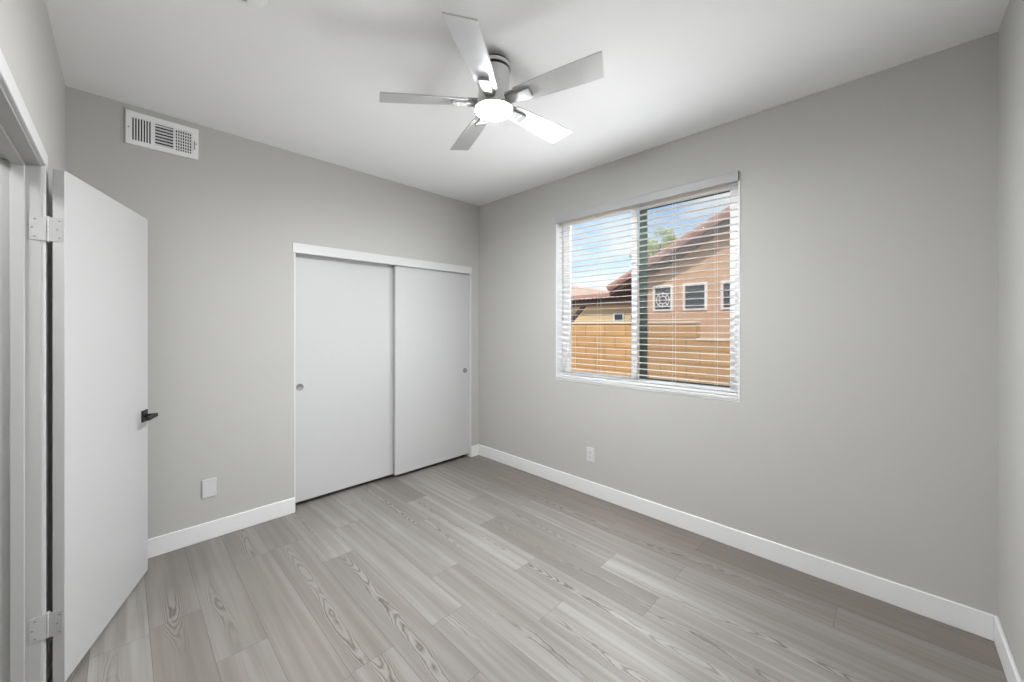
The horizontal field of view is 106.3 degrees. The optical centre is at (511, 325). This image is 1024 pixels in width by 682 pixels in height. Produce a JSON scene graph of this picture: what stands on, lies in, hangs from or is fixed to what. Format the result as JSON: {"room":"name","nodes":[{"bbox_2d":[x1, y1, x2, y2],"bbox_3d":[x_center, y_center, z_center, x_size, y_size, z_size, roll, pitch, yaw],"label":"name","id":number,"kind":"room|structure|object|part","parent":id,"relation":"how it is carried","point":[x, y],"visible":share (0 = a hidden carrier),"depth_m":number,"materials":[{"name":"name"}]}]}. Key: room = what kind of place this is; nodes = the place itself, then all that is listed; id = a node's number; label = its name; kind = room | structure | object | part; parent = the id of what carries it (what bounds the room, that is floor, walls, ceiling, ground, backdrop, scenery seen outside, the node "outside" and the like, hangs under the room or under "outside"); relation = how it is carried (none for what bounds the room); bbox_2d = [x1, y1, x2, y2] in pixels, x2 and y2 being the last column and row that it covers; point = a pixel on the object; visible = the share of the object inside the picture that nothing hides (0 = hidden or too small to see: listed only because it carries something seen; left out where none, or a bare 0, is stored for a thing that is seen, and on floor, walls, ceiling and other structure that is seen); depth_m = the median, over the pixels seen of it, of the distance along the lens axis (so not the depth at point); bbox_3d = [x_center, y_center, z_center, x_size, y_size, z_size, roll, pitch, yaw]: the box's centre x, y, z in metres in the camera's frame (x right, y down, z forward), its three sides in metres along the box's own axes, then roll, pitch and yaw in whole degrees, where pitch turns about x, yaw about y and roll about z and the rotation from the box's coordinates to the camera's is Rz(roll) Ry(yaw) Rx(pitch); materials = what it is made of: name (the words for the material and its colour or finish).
{"room":"empty bedroom","nodes":[
{"label":"empty bedroom","id":0,"kind":"room"},
{"bbox_2d":[0,0,64,611],"bbox_3d":[-1.224,0.049,0.814,3.581,2.743,0.115,0,0,45],"label":"wall","id":1,"kind":"structure","parent":0,"point":[27,43],"depth_m":1.59,"materials":[{"name":"grey paint"}]},
{"bbox_2d":[0,49,47,681],"bbox_3d":[-1.556,0.371,1.149,0.956,2.099,0.130,0,0,45],"label":"door frame","id":2,"kind":"structure","parent":1,"relation":"attached to","point":[20,166],"depth_m":1.44,"materials":[{"name":"white paint"}]},
{"bbox_2d":[48,636,52,678],"bbox_3d":[-1.180,1.363,0.860,3.581,0.116,0.013,0,0,45],"label":"baseboard","id":3,"kind":"structure","parent":1,"relation":"attached to","point":[50,640],"depth_m":1.58,"materials":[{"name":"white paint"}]},
{"bbox_2d":[29,169,157,681],"bbox_3d":[-1.945,0.397,1.847,0.155,2.022,0.802,0,0,-26],"label":"door","id":4,"kind":"structure","parent":1,"relation":"in","point":[101,417],"depth_m":1.70,"materials":[{"name":"white paint"}]},
{"bbox_2d":[65,86,478,538],"bbox_3d":[-1.724,0.049,3.400,0.771,2.743,3.099,0,0,45],"label":"wall","id":5,"kind":"structure","parent":0,"point":[224,225],"depth_m":2.64,"materials":[{"name":"grey paint"}]},
{"bbox_2d":[126,109,198,159],"bbox_3d":[-2.170,-1.184,2.391,0.020,0.197,0.336,0,0,45],"label":"air vent","id":6,"kind":"object","parent":5,"relation":"in","point":[142,130],"visible":1,"depth_m":2.38,"materials":[{"name":"white plastic"}]},
{"bbox_3d":[-2.238,-1.181,2.325,0.010,0.135,0.080,0,0,45],"label":"louver panel","id":7,"kind":"part","parent":6,"relation":"part of","materials":[{"name":"white plastic"}]},
{"bbox_3d":[-2.171,-1.179,2.394,0.010,0.130,0.084,0,0,45],"label":"louver panel","id":8,"kind":"part","parent":6,"relation":"part of","materials":[{"name":"white plastic"}]},
{"bbox_3d":[-2.104,-1.181,2.461,0.010,0.135,0.080,0,0,45],"label":"louver panel","id":9,"kind":"part","parent":6,"relation":"part of","materials":[{"name":"white plastic"}]},
{"bbox_2d":[202,477,215,498],"bbox_3d":[-2.017,1.079,2.555,0.009,0.121,0.077,0,0,45],"label":"wall plate","id":10,"kind":"object","parent":5,"relation":"attached to","point":[208,485],"visible":1,"depth_m":2.55,"materials":[{"name":"white plastic"}]},
{"bbox_2d":[148,497,294,558],"bbox_3d":[-2.050,1.363,2.518,0.013,0.116,1.129,0,0,45],"label":"baseboard","id":11,"kind":"structure","parent":5,"relation":"attached to","point":[179,539],"depth_m":2.58,"materials":[{"name":"white paint"}]},
{"bbox_2d":[295,253,393,502],"bbox_3d":[-1.416,0.407,3.308,0.038,1.962,0.874,0,0,45],"label":"door","id":12,"kind":"structure","parent":5,"relation":"in","point":[344,308],"depth_m":3.25,"materials":[{"name":"white paint"}]},
{"bbox_3d":[-1.672,0.483,3.023,0.004,0.055,0.055,0,0,45],"label":"finger pull","id":13,"kind":"part","parent":12,"relation":"part of","materials":[{"name":"silver metal"}]},
{"bbox_2d":[293,252,470,496],"bbox_3d":[-1.087,0.398,3.574,0.102,2.045,1.742,0,0,45],"label":"door frame","id":14,"kind":"structure","parent":5,"relation":"attached to","point":[469,275],"depth_m":4.15,"materials":[{"name":"white paint"}]},
{"bbox_2d":[394,265,467,475],"bbox_3d":[-0.788,0.407,3.871,0.038,1.962,0.866,0,0,45],"label":"door","id":15,"kind":"structure","parent":5,"relation":"in","point":[431,306],"depth_m":3.81,"materials":[{"name":"white paint"}]},
{"bbox_2d":[471,444,478,456],"bbox_3d":[-0.405,1.363,4.188,0.013,0.116,0.099,0,0,45],"label":"baseboard","id":16,"kind":"structure","parent":5,"relation":"attached to","point":[474,449],"depth_m":4.18,"materials":[{"name":"white paint"}]},
{"bbox_2d":[48,455,1006,681],"bbox_3d":[-0.755,1.461,1.656,4.601,0.080,4.500,0,0,45],"label":"floor","id":17,"kind":"structure","parent":0,"point":[463,568],"depth_m":1.95,"materials":[{"name":"grey laminate"}]},
{"bbox_2d":[45,0,1009,205],"bbox_3d":[-0.809,-1.412,1.710,4.547,0.180,4.502,0,0,45],"label":"ceiling","id":18,"kind":"structure","parent":0,"point":[308,78],"depth_m":1.91,"materials":[{"name":"white paint"}]},
{"bbox_2d":[238,0,267,7],"bbox_3d":[-1.036,-1.302,1.505,0.132,0.040,0.132,0,0,45],"label":"smoke detector","id":19,"kind":"object","parent":18,"relation":"attached to","point":[251,3],"visible":1,"depth_m":1.53,"materials":[{"name":"white plastic"}]},
{"bbox_2d":[379,12,603,149],"bbox_3d":[-0.059,-1.192,1.927,1.085,0.258,1.061,0,0,45],"label":"ceiling fan","id":20,"kind":"object","parent":18,"relation":"hanging from","point":[491,73],"visible":1,"depth_m":1.82,"materials":[{"name":"silver metal"}]},
{"bbox_3d":[-0.432,-1.102,1.870,0.438,0.042,0.128,0,0,-8],"label":"fan blade","id":21,"kind":"part","parent":20,"relation":"part of","materials":[{"name":"silver metal"}]},
{"bbox_3d":[-0.152,-1.111,1.578,0.129,0.031,0.438,0,0,10],"label":"fan blade","id":22,"kind":"part","parent":20,"relation":"part of","materials":[{"name":"white wood"}]},
{"bbox_3d":[-0.241,-1.108,2.226,0.127,0.040,0.438,0,0,-26],"label":"fan blade","id":23,"kind":"part","parent":20,"relation":"part of","materials":[{"name":"grey wood"}]},
{"bbox_2d":[476,100,511,120],"bbox_3d":[-0.091,-1.070,1.916,0.178,0.012,0.178,0,0,45],"label":"diffuser","id":24,"kind":"object","parent":20,"relation":"attached to","point":[490,110],"depth_m":1.89,"materials":[{"name":"white glass"}]},
{"bbox_3d":[0.159,-1.124,2.150,0.129,0.042,0.437,0,0,45],"label":"fan blade","id":25,"kind":"part","parent":20,"relation":"part of","materials":[{"name":"silver metal"}]},
{"bbox_3d":[0.212,-1.126,1.756,0.438,0.041,0.128,0,0,28],"label":"fan blade","id":26,"kind":"part","parent":20,"relation":"part of","materials":[{"name":"white wood"}]},
{"bbox_2d":[479,32,997,615],"bbox_3d":[0.717,0.049,3.259,4.447,2.743,0.125,0,0,45],"label":"wall","id":27,"kind":"structure","parent":0,"point":[861,434],"depth_m":2.11,"materials":[{"name":"grey paint"}]},
{"bbox_2d":[587,447,594,462],"bbox_3d":[0.660,1.082,3.220,0.078,0.120,0.009,0,0,45],"label":"wall outlet","id":28,"kind":"object","parent":27,"relation":"attached to","point":[590,451],"visible":1,"depth_m":3.21,"materials":[{"name":"white plastic"}]},
{"bbox_2d":[556,172,739,401],"bbox_3d":[0.975,-0.248,3.010,1.476,1.470,0.152,0,0,45],"label":"window","id":29,"kind":"structure","parent":27,"relation":"in","point":[563,328],"depth_m":3.04,"materials":[{"name":"white plastic"}]},
{"bbox_3d":[0.748,-0.252,3.276,0.691,1.387,0.022,0,0,45],"label":"sash","id":30,"kind":"part","parent":29,"relation":"part of","materials":[{"name":"white plastic"}]},
{"bbox_2d":[555,171,738,395],"bbox_3d":[0.940,-0.267,2.978,1.475,1.441,0.080,0,0,45],"label":"window blind","id":31,"kind":"object","parent":29,"relation":"attached to","point":[732,178],"visible":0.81,"depth_m":2.83,"materials":[{"name":"white plastic"}]},
{"bbox_3d":[0.729,-0.239,3.205,0.002,1.370,0.052,0,0,45],"label":"ladder cord","id":32,"kind":"part","parent":31,"relation":"part of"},
{"bbox_3d":[0.949,-0.946,2.987,1.448,0.050,0.048,0,0,45],"label":"head rail","id":33,"kind":"part","parent":31,"relation":"part of","materials":[{"name":"white plastic"}]},
{"bbox_3d":[0.949,0.445,2.987,1.448,0.018,0.052,0,0,45],"label":"rail","id":34,"kind":"part","parent":31,"relation":"part of","materials":[{"name":"white plastic"}]},
{"bbox_3d":[1.171,-0.239,2.770,0.002,1.370,0.052,0,0,45],"label":"ladder cord","id":35,"kind":"part","parent":31,"relation":"part of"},
{"bbox_3d":[1.370,-0.239,2.574,0.002,1.370,0.052,0,0,45],"label":"ladder cord","id":36,"kind":"part","parent":31,"relation":"part of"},
{"bbox_3d":[0.950,0.467,2.990,1.465,0.023,0.090,0,0,45],"label":"sill","id":37,"kind":"part","parent":29,"relation":"part of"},
{"bbox_3d":[1.257,-0.254,2.831,0.663,1.359,0.010,0,0,45],"label":"screen frame","id":38,"kind":"part","parent":29,"relation":"part of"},
{"bbox_3d":[1.245,-0.252,2.816,0.726,1.387,0.016,0,0,45],"label":"sash","id":39,"kind":"part","parent":29,"relation":"part of","materials":[{"name":"white plastic"}]},
{"bbox_2d":[478,444,993,640],"bbox_3d":[0.901,1.363,2.981,3.568,0.116,0.013,0,0,45],"label":"baseboard","id":40,"kind":"structure","parent":27,"relation":"attached to","point":[968,619],"depth_m":2.26,"materials":[{"name":"white paint"}]},
{"bbox_2d":[998,0,1023,681],"bbox_3d":[1.134,0.049,0.585,0.100,2.743,3.099,0,0,45],"label":"wall","id":41,"kind":"structure","parent":0,"point":[1011,30],"depth_m":1.55,"materials":[{"name":"grey paint"}]},
{"bbox_2d":[994,615,1021,681],"bbox_3d":[1.138,1.363,0.670,0.013,0.116,2.971,0,0,45],"label":"baseboard","id":42,"kind":"structure","parent":41,"relation":"attached to","point":[1009,666],"depth_m":1.57,"materials":[{"name":"white paint"}]},
{"label":"outside","id":43,"kind":"structure","parent":0,"visible":0},
{"bbox_3d":[7.549,1.621,26.187,54.000,0.100,42.093,0,0,45],"label":"ground","id":44,"kind":"structure","parent":43,"visible":0},
{"bbox_2d":[571,286,630,321],"bbox_3d":[4.149,-0.314,21.881,10.400,3.770,6.000,0,0,45],"label":"house","id":45,"kind":"structure","parent":44,"relation":"on","point":[623,314],"depth_m":18.18,"materials":[{"name":"beige paint"}]},
{"bbox_3d":[4.917,-0.389,17.602,0.500,0.300,0.020,0,0,45],"label":"pane","id":46,"kind":"part","parent":45,"relation":"part of","materials":[{"name":"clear glass"}]},
{"bbox_2d":[571,293,631,321],"bbox_3d":[3.725,0.045,14.291,2.856,3.050,2.139,0,0,45],"label":"patio cover","id":47,"kind":"object","parent":44,"relation":"on","point":[583,303],"visible":0.41,"depth_m":13.64,"materials":[{"name":"wood"}]},
{"bbox_2d":[571,321,729,385],"bbox_3d":[1.068,0.752,7.497,15.000,1.637,0.220,0,0,45],"label":"fence","id":48,"kind":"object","parent":44,"relation":"on","point":[624,329],"depth_m":6.13,"materials":[{"name":"brown wood"}]},
{"bbox_2d":[627,227,677,260],"bbox_3d":[9.125,-2.308,24.649,3.148,7.764,2.845,0,0,45],"label":"tree","id":49,"kind":"object","parent":44,"relation":"on","point":[667,238],"visible":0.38,"depth_m":23.99,"materials":[{"name":"green plant"}]},
{"bbox_2d":[606,206,729,337],"bbox_3d":[9.100,-1.093,9.808,10.516,5.328,7.853,0,0,45],"label":"house","id":50,"kind":"structure","parent":44,"relation":"on","point":[707,315],"depth_m":9.48,"materials":[{"name":"beige paint"}]},
{"bbox_3d":[3.986,-0.739,10.109,0.410,0.600,0.022,0,0,45],"label":"pane","id":51,"kind":"part","parent":50,"relation":"part of","materials":[{"name":"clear glass"}]},
{"bbox_2d":[656,292,669,307],"bbox_3d":[3.966,-0.679,10.089,0.400,0.400,0.024,0,0,45],"label":"iron grille","id":52,"kind":"object","parent":50,"relation":"attached to","point":[661,296],"depth_m":10.09,"materials":[{"name":"white metal"}]},
{"bbox_3d":[4.559,-0.739,9.544,0.460,0.600,0.022,0,0,45],"label":"pane","id":53,"kind":"part","parent":50,"relation":"part of","materials":[{"name":"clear glass"}]},
{"bbox_3d":[5.186,-0.739,8.927,0.460,0.600,0.022,0,0,45],"label":"pane","id":54,"kind":"part","parent":50,"relation":"part of","materials":[{"name":"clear glass"}]}
]}

